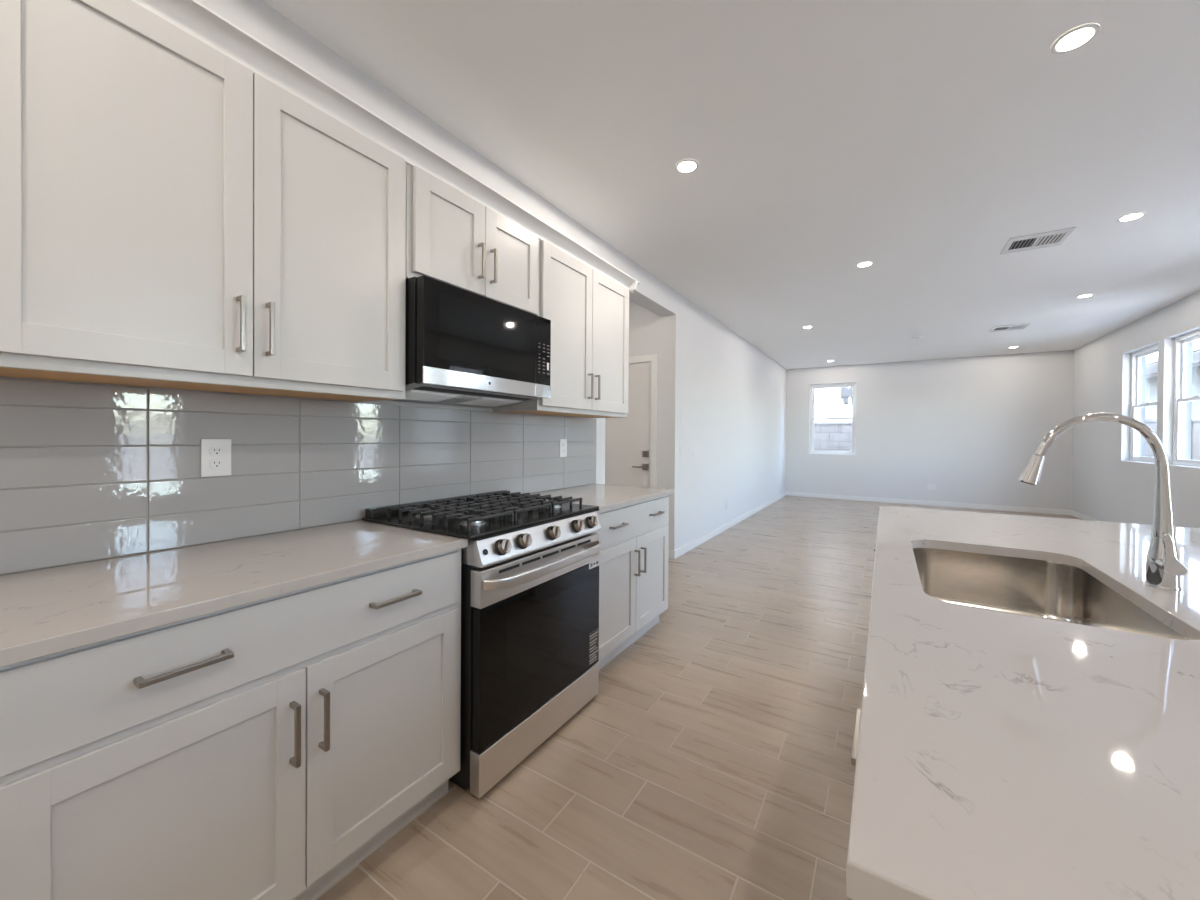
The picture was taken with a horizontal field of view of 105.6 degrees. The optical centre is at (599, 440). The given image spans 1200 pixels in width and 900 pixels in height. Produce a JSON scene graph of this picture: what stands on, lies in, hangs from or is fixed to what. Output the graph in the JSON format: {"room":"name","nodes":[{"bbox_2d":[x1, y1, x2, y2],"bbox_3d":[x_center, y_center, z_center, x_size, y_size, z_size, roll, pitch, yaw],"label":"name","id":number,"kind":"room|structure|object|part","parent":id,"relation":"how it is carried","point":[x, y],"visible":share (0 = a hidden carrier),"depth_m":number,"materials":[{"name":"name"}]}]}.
{"room":"kitchen","nodes":[
{"label":"kitchen","id":0,"kind":"room"},
{"bbox_2d":[0,0,786,574],"bbox_3d":[0.512,-0.153,4.476,0.180,2.778,13.568,1,1,32],"label":"wall","id":1,"kind":"structure","parent":0,"point":[731,396],"depth_m":4.84,"materials":[{"name":"paint"}]},
{"bbox_2d":[0,0,405,401],"bbox_3d":[-1.129,-0.607,1.321,0.376,0.908,1.082,1,1,32],"label":"upper cabinet","id":2,"kind":"object","parent":1,"relation":"attached to","point":[173,215],"visible":1,"depth_m":1.15,"materials":[{"name":"paint"}]},
{"bbox_3d":[-1.108,-0.607,1.085,0.020,0.855,0.470,1,1,32],"label":"door","id":3,"kind":"part","parent":2,"relation":"part of","materials":[{"name":"paint"}]},
{"bbox_3d":[-1.152,-0.160,1.337,0.314,0.012,1.082,1,1,32],"label":"rail","id":4,"kind":"part","parent":2,"relation":"part of","materials":[{"name":"paint"}]},
{"bbox_3d":[-0.980,-0.318,1.243,0.036,0.150,0.011,1,1,32],"label":"handle","id":5,"kind":"part","parent":2,"relation":"part of","materials":[{"name":"silver metal"}]},
{"bbox_3d":[-0.943,-0.318,1.302,0.036,0.150,0.011,1,1,32],"label":"handle","id":6,"kind":"part","parent":2,"relation":"part of","materials":[{"name":"silver metal"}]},
{"bbox_3d":[-0.855,-0.608,1.487,0.020,0.855,0.472,1,1,32],"label":"door","id":7,"kind":"part","parent":2,"relation":"part of","materials":[{"name":"paint"}]},
{"bbox_2d":[132,0,639,292],"bbox_3d":[-0.647,-1.073,2.078,0.385,0.064,2.878,1,1,32],"label":"trim","id":8,"kind":"structure","parent":2,"relation":"attached to","point":[193,17],"depth_m":1.49,"materials":[{"name":"paint"}]},
{"bbox_2d":[0,378,595,574],"bbox_3d":[-0.810,0.087,2.193,0.010,0.486,2.933,1,1,32],"label":"backsplash","id":9,"kind":"structure","parent":1,"relation":"attached to","point":[89,472],"depth_m":1.49,"materials":[{"name":"tile"}]},
{"bbox_2d":[201,439,230,476],"bbox_3d":[-1.247,0.057,1.480,0.008,0.122,0.080,1,1,32],"label":"wall outlet","id":10,"kind":"object","parent":9,"relation":"attached to","point":[215,453],"visible":1,"depth_m":1.48,"materials":[{"name":"white plastic"}]},
{"bbox_2d":[210,459,223,468],"bbox_3d":[-1.245,0.077,1.479,0.004,0.029,0.035,1,1,32],"label":"receptacle","id":11,"kind":"object","parent":10,"relation":"attached to","point":[214,463],"depth_m":1.48,"materials":[{"name":"white plastic"}]},
{"bbox_2d":[210,447,223,455],"bbox_3d":[-1.245,0.036,1.479,0.004,0.029,0.035,1,1,32],"label":"receptacle","id":12,"kind":"object","parent":10,"relation":"attached to","point":[214,451],"depth_m":1.48,"materials":[{"name":"white plastic"}]},
{"bbox_2d":[560,439,566,456],"bbox_3d":[-0.247,0.053,3.074,0.008,0.122,0.076,1,1,32],"label":"wall outlet","id":13,"kind":"object","parent":9,"relation":"attached to","point":[563,442],"visible":1,"depth_m":3.07,"materials":[{"name":"white plastic"}]},
{"bbox_2d":[406,163,538,314],"bbox_3d":[-0.636,-0.840,2.102,0.376,0.448,0.760,1,1,32],"label":"upper cabinet","id":14,"kind":"object","parent":1,"relation":"attached to","point":[452,238],"visible":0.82,"depth_m":1.93,"materials":[{"name":"paint"}]},
{"bbox_3d":[-0.610,-0.838,1.874,0.020,0.397,0.354,1,1,32],"label":"door","id":15,"kind":"part","parent":14,"relation":"part of","materials":[{"name":"paint"}]},
{"bbox_2d":[389,275,550,408],"bbox_3d":[-0.619,-0.391,2.091,0.410,0.440,0.749,1,1,32],"label":"microwave","id":16,"kind":"object","parent":14,"relation":"attached to","point":[464,347],"visible":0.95,"depth_m":1.89,"materials":[{"name":"metal"}]},
{"bbox_3d":[-0.636,-0.194,2.102,0.338,0.045,0.747,1,1,32],"label":"vent panel","id":17,"kind":"part","parent":16,"relation":"part of","materials":[{"name":"grey metal"}]},
{"bbox_3d":[-0.500,-0.409,1.945,0.048,0.394,0.628,1,1,32],"label":"door","id":18,"kind":"part","parent":16,"relation":"part of","materials":[{"name":"black glass"}]},
{"bbox_3d":[-0.301,-0.410,2.263,0.048,0.394,0.120,1,1,32],"label":"control panel","id":19,"kind":"part","parent":16,"relation":"part of","materials":[{"name":"black glass"}]},
{"bbox_3d":[-0.514,-0.779,1.977,0.036,0.150,0.011,1,1,32],"label":"handle","id":20,"kind":"part","parent":14,"relation":"part of","materials":[{"name":"silver metal"}]},
{"bbox_3d":[-0.476,-0.779,2.038,0.036,0.150,0.011,1,1,32],"label":"handle","id":21,"kind":"part","parent":14,"relation":"part of","materials":[{"name":"silver metal"}]},
{"bbox_3d":[-0.419,-0.839,2.179,0.020,0.397,0.362,1,1,32],"label":"door","id":22,"kind":"part","parent":14,"relation":"part of","materials":[{"name":"paint"}]},
{"bbox_2d":[493,240,628,417],"bbox_3d":[-0.177,-0.612,2.837,0.376,0.908,0.969,1,1,32],"label":"upper cabinet","id":23,"kind":"object","parent":1,"relation":"attached to","point":[587,310],"visible":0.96,"depth_m":2.68,"materials":[{"name":"paint"}]},
{"bbox_3d":[-0.201,-0.164,2.853,0.314,0.012,0.969,1,1,32],"label":"rail","id":24,"kind":"part","parent":23,"relation":"part of","materials":[{"name":"paint"}]},
{"bbox_3d":[-0.179,-0.611,2.565,0.020,0.857,0.468,1,1,32],"label":"door","id":25,"kind":"part","parent":23,"relation":"part of","materials":[{"name":"paint"}]},
{"bbox_3d":[-0.056,-0.322,2.716,0.036,0.150,0.011,1,1,32],"label":"handle","id":26,"kind":"part","parent":23,"relation":"part of","materials":[{"name":"silver metal"}]},
{"bbox_3d":[-0.014,-0.323,2.782,0.036,0.150,0.011,1,1,32],"label":"handle","id":27,"kind":"part","parent":23,"relation":"part of","materials":[{"name":"silver metal"}]},
{"bbox_3d":[0.069,-0.612,2.960,0.020,0.857,0.460,1,1,32],"label":"door","id":28,"kind":"part","parent":23,"relation":"part of","materials":[{"name":"paint"}]},
{"bbox_2d":[668,492,785,558],"bbox_3d":[1.056,1.179,6.831,1.763,0.088,8.688,1,1,32],"label":"baseboard","id":29,"kind":"structure","parent":1,"relation":"attached to","point":[682,550],"depth_m":5.91,"materials":[{"name":"paint"}]},
{"bbox_2d":[629,300,659,487],"bbox_3d":[-1.914,-0.153,2.349,1.670,2.778,7.145,1,1,32],"label":"wall","id":30,"kind":"structure","parent":0,"point":[644,325],"depth_m":4.91,"materials":[{"name":"paint"}]},
{"bbox_2d":[605,354,657,487],"bbox_3d":[0.174,0.156,5.152,1.058,2.147,0.173,1,1,32],"label":"door","id":31,"kind":"structure","parent":30,"relation":"in","point":[631,441],"depth_m":4.99,"materials":[{"name":"paint"}]},
{"bbox_3d":[0.185,0.156,5.169,1.058,2.147,0.134,1,1,32],"label":"casing","id":32,"kind":"part","parent":31,"relation":"part of","materials":[{"name":"paint"}]},
{"bbox_2d":[314,496,1080,899],"bbox_3d":[1.776,1.301,3.687,6.527,0.100,13.568,1,1,32],"label":"floor","id":33,"kind":"structure","parent":0,"point":[710,759],"depth_m":1.76,"materials":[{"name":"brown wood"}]},
{"bbox_2d":[0,549,460,899],"bbox_3d":[-1.016,0.808,1.269,0.651,0.884,1.105,1,1,32],"label":"base cabinet","id":34,"kind":"object","parent":33,"relation":"on","point":[265,749],"visible":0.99,"depth_m":1.03,"materials":[{"name":"paint"}]},
{"bbox_3d":[-0.882,0.859,0.956,0.020,0.563,0.481,1,1,32],"label":"door","id":35,"kind":"part","parent":34,"relation":"part of","materials":[{"name":"paint"}]},
{"bbox_3d":[-0.854,0.469,0.941,0.036,0.011,0.150,1,1,32],"label":"handle","id":36,"kind":"part","parent":34,"relation":"part of","materials":[{"name":"silver metal"}]},
{"bbox_3d":[-0.749,0.470,1.160,0.020,0.174,0.970,1,1,32],"label":"drawer","id":37,"kind":"part","parent":34,"relation":"part of","materials":[{"name":"paint"}]},
{"bbox_2d":[0,519,467,667],"bbox_3d":[-1.025,0.351,1.262,0.642,0.030,1.126,1,1,32],"label":"countertop","id":38,"kind":"structure","parent":34,"relation":"on","point":[51,610],"depth_m":1.10,"materials":[{"name":"white stone"}]},
{"bbox_3d":[-0.747,0.721,1.117,0.036,0.150,0.011,1,1,32],"label":"handle","id":39,"kind":"part","parent":34,"relation":"part of","materials":[{"name":"silver metal"}]},
{"bbox_3d":[-0.711,0.721,1.175,0.036,0.150,0.011,1,1,32],"label":"handle","id":40,"kind":"part","parent":34,"relation":"part of","materials":[{"name":"silver metal"}]},
{"bbox_3d":[-0.623,0.857,1.368,0.020,0.563,0.486,1,1,32],"label":"door","id":41,"kind":"part","parent":34,"relation":"part of","materials":[{"name":"paint"}]},
{"bbox_3d":[-0.600,0.468,1.346,0.036,0.011,0.150,1,1,32],"label":"handle","id":42,"kind":"part","parent":34,"relation":"part of","materials":[{"name":"silver metal"}]},
{"bbox_2d":[362,490,601,797],"bbox_3d":[-0.460,0.763,2.034,0.727,0.970,0.820,1,1,32],"label":"gas range","id":43,"kind":"object","parent":33,"relation":"on","point":[530,563],"visible":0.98,"depth_m":1.78,"materials":[{"name":"metal"}]},
{"bbox_3d":[-0.741,0.301,2.216,0.047,0.036,0.804,1,1,32],"label":"trim","id":44,"kind":"part","parent":43,"relation":"part of","materials":[{"name":"black metal"}]},
{"bbox_2d":[362,496,598,540],"bbox_3d":[-0.491,0.317,2.052,0.646,0.048,0.820,1,1,32],"label":"cooktop","id":45,"kind":"object","parent":43,"relation":"in","point":[472,518],"depth_m":1.87,"materials":[{"name":"black metal"}]},
{"bbox_3d":[-0.354,0.386,1.640,0.032,0.057,0.058,1,1,32],"label":"knob","id":46,"kind":"part","parent":43,"relation":"part of","materials":[{"name":"silver metal"}]},
{"bbox_3d":[-0.341,0.380,1.632,0.038,0.055,0.052,1,1,32],"label":"knob","id":47,"kind":"part","parent":43,"relation":"part of","materials":[{"name":"silver metal"}]},
{"bbox_3d":[-0.294,0.386,1.735,0.032,0.057,0.058,1,1,32],"label":"knob","id":48,"kind":"part","parent":43,"relation":"part of","materials":[{"name":"silver metal"}]},
{"bbox_3d":[-0.282,0.380,1.727,0.038,0.055,0.052,1,1,32],"label":"knob","id":49,"kind":"part","parent":43,"relation":"part of","materials":[{"name":"silver metal"}]},
{"bbox_3d":[-0.238,0.389,1.899,0.099,0.090,0.766,1,1,32],"label":"control panel","id":50,"kind":"part","parent":43,"relation":"part of","materials":[{"name":"metal"}]},
{"bbox_3d":[-0.230,1.154,1.896,0.050,0.150,0.766,1,1,32],"label":"storage drawer","id":51,"kind":"part","parent":43,"relation":"part of","materials":[{"name":"metal"}]},
{"bbox_3d":[-0.228,0.825,1.895,0.049,0.494,0.765,1,1,32],"label":"oven door","id":52,"kind":"part","parent":43,"relation":"part of","materials":[{"name":"black glass"}]},
{"bbox_3d":[-0.177,0.499,1.863,0.072,0.037,0.750,1,1,32],"label":"door handle","id":53,"kind":"part","parent":43,"relation":"part of","materials":[{"name":"metal"}]},
{"bbox_3d":[-0.198,0.385,1.887,0.032,0.057,0.058,1,1,32],"label":"knob","id":54,"kind":"part","parent":43,"relation":"part of","materials":[{"name":"silver metal"}]},
{"bbox_3d":[-0.186,0.380,1.879,0.038,0.055,0.052,1,1,32],"label":"knob","id":55,"kind":"part","parent":43,"relation":"part of","materials":[{"name":"silver metal"}]},
{"bbox_3d":[-0.105,0.385,2.036,0.032,0.057,0.058,1,1,32],"label":"knob","id":56,"kind":"part","parent":43,"relation":"part of","materials":[{"name":"silver metal"}]},
{"bbox_3d":[-0.093,0.379,2.029,0.038,0.055,0.052,1,1,32],"label":"knob","id":57,"kind":"part","parent":43,"relation":"part of","materials":[{"name":"silver metal"}]},
{"bbox_3d":[-0.045,0.384,2.131,0.032,0.057,0.058,1,1,32],"label":"knob","id":58,"kind":"part","parent":43,"relation":"part of","materials":[{"name":"silver metal"}]},
{"bbox_3d":[-0.033,0.379,2.123,0.038,0.055,0.052,1,1,32],"label":"knob","id":59,"kind":"part","parent":43,"relation":"part of","materials":[{"name":"silver metal"}]},
{"bbox_2d":[590,631,597,663],"bbox_3d":[-0.029,0.986,2.167,0.001,0.131,0.075,1,1,32],"label":"print","id":60,"kind":"object","parent":43,"relation":"on","point":[593,634],"depth_m":2.17,"materials":[{"name":"paper"}]},
{"bbox_2d":[597,495,668,669],"bbox_3d":[-0.038,0.803,2.826,0.651,0.884,0.994,1,1,32],"label":"base cabinet","id":61,"kind":"object","parent":33,"relation":"on","point":[634,552],"visible":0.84,"depth_m":2.63,"materials":[{"name":"paint"}]},
{"bbox_2d":[530,484,673,512],"bbox_3d":[-0.032,0.346,2.844,0.642,0.030,1.005,1,1,32],"label":"countertop","id":62,"kind":"structure","parent":61,"relation":"on","point":[607,497],"depth_m":2.81,"materials":[{"name":"white stone"}]},
{"bbox_3d":[0.074,0.854,2.479,0.020,0.563,0.489,1,1,32],"label":"door","id":63,"kind":"part","parent":61,"relation":"part of","materials":[{"name":"paint"}]},
{"bbox_3d":[0.104,0.465,2.469,0.036,0.011,0.150,1,1,32],"label":"handle","id":64,"kind":"part","parent":61,"relation":"part of","materials":[{"name":"silver metal"}]},
{"bbox_3d":[0.202,0.466,2.676,0.020,0.174,0.961,1,1,32],"label":"drawer","id":65,"kind":"part","parent":61,"relation":"part of","materials":[{"name":"paint"}]},
{"bbox_3d":[0.218,0.716,2.655,0.036,0.150,0.011,1,1,32],"label":"handle","id":66,"kind":"part","parent":61,"relation":"part of","materials":[{"name":"silver metal"}]},
{"bbox_3d":[0.260,0.716,2.722,0.036,0.150,0.011,1,1,32],"label":"handle","id":67,"kind":"part","parent":61,"relation":"part of","materials":[{"name":"silver metal"}]},
{"bbox_3d":[0.331,0.853,2.887,0.020,0.563,0.468,1,1,32],"label":"door","id":68,"kind":"part","parent":61,"relation":"part of","materials":[{"name":"paint"}]},
{"bbox_3d":[0.361,0.463,2.878,0.036,0.011,0.150,1,1,32],"label":"handle","id":69,"kind":"part","parent":61,"relation":"part of","materials":[{"name":"silver metal"}]},
{"bbox_2d":[850,542,875,899],"bbox_3d":[1.194,0.824,1.180,0.863,0.884,2.367,1,1,32],"label":"base cabinet","id":70,"kind":"object","parent":33,"relation":"on","point":[858,710],"visible":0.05,"depth_m":0.73,"materials":[{"name":"paint"}]},
{"bbox_3d":[0.430,0.480,0.735,0.036,0.011,0.150,1,1,32],"label":"handle","id":71,"kind":"part","parent":70,"relation":"part of","materials":[{"name":"silver metal"}]},
{"bbox_2d":[846,505,1199,899],"bbox_3d":[1.335,0.368,1.091,1.158,0.030,2.405,1,1,32],"label":"countertop","id":72,"kind":"structure","parent":70,"relation":"on","point":[1000,755],"depth_m":0.55,"materials":[{"name":"white stone"}]},
{"bbox_2d":[913,548,1187,639],"bbox_3d":[1.089,0.482,1.205,0.482,0.202,0.808,1,1,32],"label":"sink","id":73,"kind":"object","parent":72,"relation":"in","point":[1050,590],"visible":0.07,"depth_m":1.47,"materials":[{"name":"metal"}]},
{"bbox_2d":[1018,413,1187,590],"bbox_3d":[1.250,0.141,1.145,0.291,0.421,0.088,1,1,32],"label":"faucet","id":74,"kind":"object","parent":72,"relation":"on","point":[1164,568],"visible":1,"depth_m":1.09,"materials":[{"name":"silver metal"}]},
{"bbox_3d":[1.268,0.081,1.152,0.250,0.300,0.037,1,1,32],"label":"spout","id":75,"kind":"part","parent":74,"relation":"part of","materials":[{"name":"silver metal"}]},
{"bbox_3d":[1.326,0.264,1.051,0.039,0.096,0.008,1,1,32],"label":"lever","id":76,"kind":"part","parent":74,"relation":"part of","materials":[{"name":"silver metal"}]},
{"bbox_2d":[262,0,1199,368],"bbox_3d":[1.796,-1.587,3.666,6.527,0.120,13.568,1,1,32],"label":"ceiling","id":77,"kind":"structure","parent":0,"point":[913,139],"depth_m":2.32,"materials":[{"name":"paint"}]},
{"bbox_2d":[675,159,698,172],"bbox_3d":[0.484,-1.523,2.536,0.128,0.008,0.128,1,1,32],"label":"recessed light","id":78,"kind":"object","parent":77,"relation":"in","point":[687,165],"visible":1,"depth_m":2.53,"materials":[{"name":"white plastic"}]},
{"bbox_2d":[856,261,872,266],"bbox_3d":[2.290,-1.521,3.943,0.128,0.008,0.128,1,1,32],"label":"recessed light","id":79,"kind":"object","parent":77,"relation":"in","point":[866,263],"visible":1,"depth_m":3.93,"materials":[{"name":"white plastic"}]},
{"bbox_2d":[989,323,1029,331],"bbox_3d":[5.517,-1.515,6.143,0.360,0.010,0.340,1,1,32],"label":"ceiling vent","id":80,"kind":"object","parent":77,"relation":"in","point":[1017,326],"visible":1,"depth_m":6.13,"materials":[{"name":"white plastic"}]},
{"bbox_2d":[1000,227,1075,254],"bbox_3d":[3.314,-1.510,3.464,0.355,0.010,0.340,1,1,32],"label":"ceiling vent","id":81,"kind":"object","parent":77,"relation":"in","point":[1057,237],"visible":1,"depth_m":3.45,"materials":[{"name":"white plastic"}]},
{"bbox_2d":[1051,23,1099,53],"bbox_3d":[1.788,-1.508,1.715,0.128,0.008,0.128,1,1,32],"label":"recessed light","id":82,"kind":"object","parent":77,"relation":"in","point":[1079,36],"visible":1,"depth_m":1.71,"materials":[{"name":"white plastic"}]},
{"bbox_2d":[1076,294,1093,297],"bbox_3d":[5.071,-1.509,4.762,0.128,0.008,0.128,1,1,32],"label":"recessed light","id":83,"kind":"object","parent":77,"relation":"in","point":[1083,295],"visible":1,"depth_m":4.75,"materials":[{"name":"white plastic"}]},
{"bbox_2d":[1117,212,1145,221],"bbox_3d":[3.586,-1.506,3.075,0.128,0.008,0.128,1,1,32],"label":"recessed light","id":84,"kind":"object","parent":77,"relation":"in","point":[1132,216],"visible":1,"depth_m":3.06,"materials":[{"name":"white plastic"}]},
{"bbox_2d":[786,350,1073,509],"bbox_3d":[5.282,-0.157,9.398,6.367,2.778,0.160,1,1,32],"label":"wall","id":85,"kind":"structure","parent":0,"point":[968,427],"depth_m":8.54,"materials":[{"name":"paint"}]},
{"bbox_2d":[809,383,856,454],"bbox_3d":[4.929,-0.447,9.645,0.998,1.610,0.214,1,1,32],"label":"window","id":86,"kind":"structure","parent":85,"relation":"in","point":[854,385],"depth_m":9.63,"materials":[{"name":"white plastic"}]},
{"bbox_3d":[4.889,0.292,9.593,0.878,0.013,0.079,1,1,32],"label":"sill","id":87,"kind":"part","parent":86,"relation":"part of","materials":[{"name":"paint"}]},
{"bbox_3d":[4.943,-0.793,9.660,0.788,0.709,0.024,1,1,32],"label":"sash","id":88,"kind":"part","parent":86,"relation":"part of","materials":[{"name":"clear glass"}]},
{"bbox_3d":[4.923,-0.111,9.640,0.788,0.727,0.024,1,1,32],"label":"sash","id":89,"kind":"part","parent":86,"relation":"part of","materials":[{"name":"white plastic"}]},
{"bbox_2d":[786,492,1070,514],"bbox_3d":[6.016,1.197,8.839,4.504,0.088,0.013,1,1,32],"label":"baseboard","id":90,"kind":"structure","parent":85,"relation":"attached to","point":[830,496],"depth_m":8.61,"materials":[{"name":"paint"}]},
{"bbox_2d":[927,484,935,489],"bbox_3d":[6.305,0.887,8.659,0.135,0.115,0.008,1,1,32],"label":"wall outlet","id":91,"kind":"object","parent":85,"relation":"attached to","point":[929,486],"visible":1,"depth_m":8.66,"materials":[{"name":"white plastic"}]},
{"bbox_2d":[1072,291,1199,527],"bbox_3d":[4.482,-0.108,1.985,0.160,2.778,13.568,1,1,32],"label":"wall","id":92,"kind":"structure","parent":0,"point":[1105,488],"depth_m":6.05,"materials":[{"name":"paint"}]},
{"bbox_2d":[1071,510,1098,520],"bbox_3d":[4.386,1.237,2.018,0.013,0.088,13.275,1,1,32],"label":"baseboard","id":93,"kind":"structure","parent":92,"relation":"attached to","point":[1073,513],"depth_m":7.24,"materials":[{"name":"paint"}]},
{"bbox_2d":[1121,344,1157,464],"bbox_3d":[6.792,-0.432,5.615,0.214,1.555,1.045,1,1,32],"label":"window","id":94,"kind":"structure","parent":92,"relation":"in","point":[1138,358],"depth_m":5.95,"materials":[{"name":"white plastic"}]},
{"bbox_3d":[6.729,0.279,5.657,0.079,0.013,0.925,1,1,32],"label":"sill","id":95,"kind":"part","parent":94,"relation":"part of","materials":[{"name":"paint"}]},
{"bbox_3d":[6.782,-0.110,5.622,0.024,0.700,0.835,1,1,32],"label":"sash","id":96,"kind":"part","parent":94,"relation":"part of","materials":[{"name":"white plastic"}]},
{"bbox_3d":[6.811,-0.764,5.602,0.024,0.681,0.835,1,1,32],"label":"sash","id":97,"kind":"part","parent":94,"relation":"part of","materials":[{"name":"clear glass"}]},
{"bbox_2d":[1169,329,1199,468],"bbox_3d":[6.224,-0.430,4.711,0.214,1.555,1.050,1,1,32],"label":"window","id":98,"kind":"structure","parent":92,"relation":"in","point":[1183,348],"depth_m":5.06,"materials":[{"name":"white plastic"}]},
{"bbox_3d":[6.162,0.282,4.752,0.079,0.013,0.930,1,1,32],"label":"sill","id":99,"kind":"part","parent":98,"relation":"part of","materials":[{"name":"paint"}]},
{"bbox_3d":[6.214,-0.107,4.718,0.024,0.700,0.840,1,1,32],"label":"sash","id":100,"kind":"part","parent":98,"relation":"part of","materials":[{"name":"white plastic"}]},
{"bbox_3d":[6.244,-0.761,4.697,0.024,0.681,0.840,1,1,32],"label":"sash","id":101,"kind":"part","parent":98,"relation":"part of","materials":[{"name":"clear glass"}]},
{"label":"outside","id":102,"kind":"structure","parent":0,"visible":0},
{"bbox_3d":[26.895,2.218,-75.902,190.000,0.180,220.000,1,1,32],"label":"ground","id":103,"kind":"structure","parent":102,"visible":0},
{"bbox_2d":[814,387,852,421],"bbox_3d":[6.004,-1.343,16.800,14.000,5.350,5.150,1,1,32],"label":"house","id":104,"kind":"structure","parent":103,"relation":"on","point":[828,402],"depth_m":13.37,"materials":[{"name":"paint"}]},
{"bbox_2d":[814,419,1156,456],"bbox_3d":[5.176,0.462,11.393,12.410,1.810,0.230,1,1,32],"label":"fence","id":105,"kind":"object","parent":103,"relation":"on","point":[832,436],"visible":0.07,"depth_m":10.94,"materials":[{"name":"concrete"}]},
{"bbox_2d":[1145,343,1199,418],"bbox_3d":[20.302,-1.167,12.344,8.240,5.256,18.700,1,1,32],"label":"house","id":106,"kind":"structure","parent":103,"relation":"on","point":[1152,363],"depth_m":13.15,"materials":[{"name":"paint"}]},
{"bbox_2d":[1191,418,1199,459],"bbox_3d":[11.176,0.519,9.044,0.230,1.810,10.830,1,1,32],"label":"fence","id":107,"kind":"object","parent":103,"relation":"on","point":[1195,422],"visible":0.02,"depth_m":7.92,"materials":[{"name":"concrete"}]}
]}

